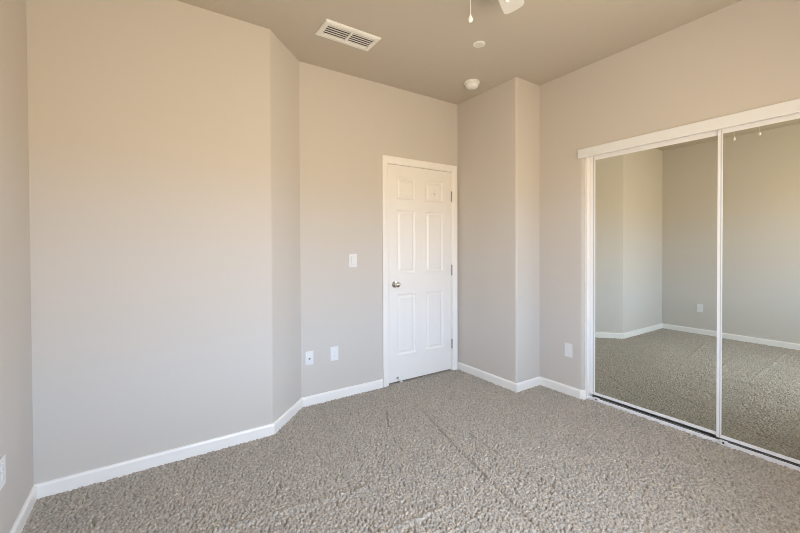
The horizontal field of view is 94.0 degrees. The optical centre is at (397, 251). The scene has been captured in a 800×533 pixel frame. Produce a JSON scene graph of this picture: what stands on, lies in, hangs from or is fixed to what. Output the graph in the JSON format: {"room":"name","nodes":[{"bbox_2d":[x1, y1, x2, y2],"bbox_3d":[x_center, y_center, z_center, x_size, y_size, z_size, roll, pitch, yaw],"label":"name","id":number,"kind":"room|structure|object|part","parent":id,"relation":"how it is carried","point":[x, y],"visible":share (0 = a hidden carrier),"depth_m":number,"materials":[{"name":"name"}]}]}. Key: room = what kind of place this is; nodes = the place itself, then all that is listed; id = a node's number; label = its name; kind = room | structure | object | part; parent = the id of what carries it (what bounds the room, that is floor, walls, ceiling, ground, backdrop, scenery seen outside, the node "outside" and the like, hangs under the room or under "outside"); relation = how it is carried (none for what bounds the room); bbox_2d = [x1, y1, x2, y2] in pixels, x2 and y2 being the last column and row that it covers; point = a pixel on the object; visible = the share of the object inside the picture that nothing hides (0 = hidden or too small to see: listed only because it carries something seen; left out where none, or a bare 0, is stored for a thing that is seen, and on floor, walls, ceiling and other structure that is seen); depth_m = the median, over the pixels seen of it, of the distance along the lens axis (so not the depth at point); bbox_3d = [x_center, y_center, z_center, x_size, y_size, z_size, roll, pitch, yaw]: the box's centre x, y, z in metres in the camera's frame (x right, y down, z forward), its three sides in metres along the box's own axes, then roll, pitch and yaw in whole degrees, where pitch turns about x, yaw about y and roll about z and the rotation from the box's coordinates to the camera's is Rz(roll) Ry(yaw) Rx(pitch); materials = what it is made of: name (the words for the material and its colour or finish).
{"room":"empty bedroom","nodes":[
{"label":"empty bedroom","id":0,"kind":"room"},
{"bbox_2d":[0,0,33,532],"bbox_3d":[-1.109,-0.107,0.638,0.120,2.740,3.124,-1,1,-33],"label":"wall","id":1,"kind":"structure","parent":0,"point":[16,405],"depth_m":1.67,"materials":[{"name":"grey paint"}]},
{"bbox_2d":[0,454,5,490],"bbox_3d":[-1.579,0.883,1.491,0.009,0.117,0.072,-1,1,-33],"label":"wall outlet","id":2,"kind":"object","parent":1,"relation":"attached to","point":[3,458],"visible":1,"depth_m":1.49,"materials":[{"name":"white plastic"}]},
{"bbox_2d":[10,486,36,532],"bbox_3d":[-1.044,1.230,0.684,0.013,0.080,2.870,-1,1,-33],"label":"baseboard","id":3,"kind":"structure","parent":1,"relation":"attached to","point":[20,522],"depth_m":1.73,"materials":[{"name":"white wood"}]},
{"bbox_2d":[26,0,272,483],"bbox_3d":[-1.397,-0.124,2.274,1.190,2.740,0.170,-1,1,-33],"label":"wall","id":4,"kind":"structure","parent":0,"point":[149,147],"depth_m":2.14,"materials":[{"name":"grey paint"}]},
{"bbox_2d":[33,379,382,499],"bbox_3d":[-0.952,1.208,2.602,0.259,0.080,2.267,0,1,45],"label":"baseboard","id":5,"kind":"structure","parent":4,"relation":"attached to","point":[102,474],"depth_m":2.25,"materials":[{"name":"white wood"}]},
{"bbox_2d":[270,30,300,422],"bbox_3d":[-0.872,-0.133,2.800,0.142,2.740,0.524,0,1,11],"label":"wall","id":6,"kind":"structure","parent":0,"point":[284,66],"depth_m":2.71,"materials":[{"name":"grey paint"}]},
{"bbox_2d":[299,61,457,397],"bbox_3d":[-0.093,-0.144,3.473,1.693,2.740,0.120,-1,1,-33],"label":"wall","id":7,"kind":"structure","parent":0,"point":[347,123],"depth_m":3.19,"materials":[{"name":"grey paint"}]},
{"bbox_2d":[305,351,312,365],"bbox_3d":[-0.704,0.856,3.001,0.068,0.110,0.017,-1,1,-33],"label":"cable plate","id":8,"kind":"object","parent":7,"relation":"attached to","point":[309,354],"visible":1,"depth_m":3.00,"materials":[{"name":"white plastic"}]},
{"bbox_2d":[330,346,337,360],"bbox_3d":[-0.525,0.852,3.123,0.072,0.117,0.009,-1,1,-33],"label":"wall outlet","id":9,"kind":"object","parent":7,"relation":"attached to","point":[333,350],"visible":1,"depth_m":3.12,"materials":[{"name":"white plastic"}]},
{"bbox_2d":[349,254,356,266],"bbox_3d":[-0.378,0.075,3.210,0.074,0.116,0.012,-1,1,-33],"label":"light switch","id":10,"kind":"object","parent":7,"relation":"attached to","point":[352,257],"visible":1,"depth_m":3.21,"materials":[{"name":"white plastic"}]},
{"bbox_2d":[382,155,456,386],"bbox_3d":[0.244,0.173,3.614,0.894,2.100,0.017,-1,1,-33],"label":"trim","id":11,"kind":"structure","parent":7,"relation":"attached to","point":[386,159],"depth_m":3.41,"materials":[{"name":"white wood"}]},
{"bbox_2d":[388,164,452,382],"bbox_3d":[0.252,0.200,3.614,0.767,2.015,0.103,-1,1,-33],"label":"door","id":12,"kind":"structure","parent":7,"relation":"in","point":[419,220],"depth_m":3.61,"materials":[{"name":"white wood"}]},
{"bbox_2d":[22,369,799,532],"bbox_3d":[0.341,1.280,2.384,4.792,0.113,4.799,-1,1,-33],"label":"floor","id":13,"kind":"structure","parent":0,"point":[445,451],"depth_m":2.05,"materials":[{"name":"beige carpet"}]},
{"bbox_2d":[588,396,799,471],"bbox_3d":[2.073,1.210,2.401,0.086,0.037,1.700,-1,1,-33],"label":"floor track","id":14,"kind":"object","parent":13,"relation":"on","point":[769,458],"visible":1,"depth_m":2.45,"materials":[{"name":"white metal"}]},
{"bbox_2d":[177,0,741,104],"bbox_3d":[0.328,-1.553,2.352,4.792,0.100,4.799,-1,1,-33],"label":"ceiling","id":15,"kind":"structure","parent":0,"point":[425,47],"depth_m":2.57,"materials":[{"name":"beige paint"}]},
{"bbox_2d":[315,19,380,50],"bbox_3d":[-0.338,-1.497,2.596,0.412,0.012,0.202,-1,1,-33],"label":"ceiling vent","id":16,"kind":"object","parent":15,"relation":"in","point":[332,30],"visible":1,"depth_m":2.58,"materials":[{"name":"white metal"}]},
{"bbox_2d":[464,79,479,89],"bbox_3d":[0.670,-1.488,3.337,0.140,0.056,0.140,-1,1,-33],"label":"smoke detector","id":17,"kind":"object","parent":15,"relation":"attached to","point":[471,84],"visible":1,"depth_m":3.30,"materials":[{"name":"white plastic"}]},
{"bbox_2d":[473,41,484,47],"bbox_3d":[0.596,-1.506,2.709,0.086,0.005,0.086,-1,1,-33],"label":"sprinkler cover","id":18,"kind":"object","parent":15,"relation":"attached to","point":[478,44],"visible":1,"depth_m":2.71,"materials":[{"name":"white plastic"}]},
{"bbox_2d":[468,0,523,22],"bbox_3d":[0.401,-1.276,1.647,0.794,0.439,0.794,0,1,-15],"label":"ceiling fan","id":19,"kind":"object","parent":15,"relation":"hanging from","point":[508,6],"visible":1,"depth_m":2.04,"materials":[{"name":"white plastic"}]},
{"bbox_3d":[0.338,-1.078,1.723,0.024,0.035,0.024,-1,1,-33],"label":"pull knob","id":20,"kind":"part","parent":19,"relation":"part of","materials":[{"name":"white plastic"}]},
{"bbox_3d":[0.579,-1.358,1.952,0.115,0.026,0.338,0,1,30],"label":"blade","id":21,"kind":"part","parent":19,"relation":"part of","materials":[{"name":"white"}]},
{"bbox_2d":[457,77,539,382],"bbox_3d":[0.970,-0.151,3.651,0.323,2.740,0.747,-1,1,-33],"label":"wall","id":22,"kind":"structure","parent":0,"point":[498,128],"depth_m":3.41,"materials":[{"name":"grey paint"}]},
{"bbox_2d":[457,362,585,399],"bbox_3d":[1.101,1.189,3.492,0.366,0.080,1.176,-1,1,-33],"label":"baseboard","id":23,"kind":"structure","parent":22,"relation":"attached to","point":[517,387],"depth_m":3.35,"materials":[{"name":"white wood"}]},
{"bbox_2d":[540,0,799,389],"bbox_3d":[2.035,-0.142,2.437,0.130,2.740,2.452,-1,1,-33],"label":"wall","id":24,"kind":"structure","parent":0,"point":[744,55],"depth_m":2.77,"materials":[{"name":"grey paint"}]},
{"bbox_2d":[564,343,571,357],"bbox_3d":[1.468,0.843,3.196,0.009,0.117,0.072,-1,1,-33],"label":"wall outlet","id":25,"kind":"object","parent":24,"relation":"attached to","point":[567,347],"visible":1,"depth_m":3.19,"materials":[{"name":"white plastic"}]},
{"bbox_2d":[585,157,592,398],"bbox_3d":[2.073,0.206,2.392,0.093,2.045,1.740,-1,1,-33],"label":"trim","id":26,"kind":"structure","parent":24,"relation":"attached to","point":[587,159],"depth_m":3.09,"materials":[{"name":"white wood"}]},
{"bbox_2d":[590,130,717,434],"bbox_3d":[1.851,0.195,2.736,0.019,1.975,0.877,-1,1,-33],"label":"mirror door","id":27,"kind":"structure","parent":24,"relation":"in","point":[653,207],"depth_m":2.69,"materials":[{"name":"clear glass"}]},
{"bbox_3d":[1.856,1.172,2.747,0.018,0.021,0.797,-1,1,-33],"label":"rail","id":28,"kind":"part","parent":27,"relation":"part of","materials":[{"name":"white metal"}]},
{"bbox_3d":[1.847,-0.770,2.725,0.018,0.044,0.797,-1,1,-33],"label":"rail","id":29,"kind":"part","parent":27,"relation":"part of","materials":[{"name":"white metal"}]},
{"bbox_2d":[578,98,799,158],"bbox_3d":[2.000,-0.802,2.342,0.020,0.074,1.810,-1,1,-33],"label":"fascia","id":30,"kind":"object","parent":24,"relation":"attached to","point":[790,107],"visible":1,"depth_m":2.40,"materials":[{"name":"white wood"}]},
{"bbox_2d":[716,113,799,463],"bbox_3d":[2.285,0.202,2.035,0.019,1.977,0.848,-1,1,-33],"label":"mirror door","id":31,"kind":"structure","parent":24,"relation":"in","point":[758,381],"depth_m":2.22,"materials":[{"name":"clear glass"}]},
{"bbox_3d":[2.290,1.180,2.046,0.018,0.021,0.798,-1,1,-33],"label":"rail","id":32,"kind":"part","parent":31,"relation":"part of","materials":[{"name":"white metal"}]},
{"bbox_3d":[2.281,-0.764,2.024,0.018,0.044,0.798,-1,1,-33],"label":"rail","id":33,"kind":"part","parent":31,"relation":"part of","materials":[{"name":"white metal"}]}
]}

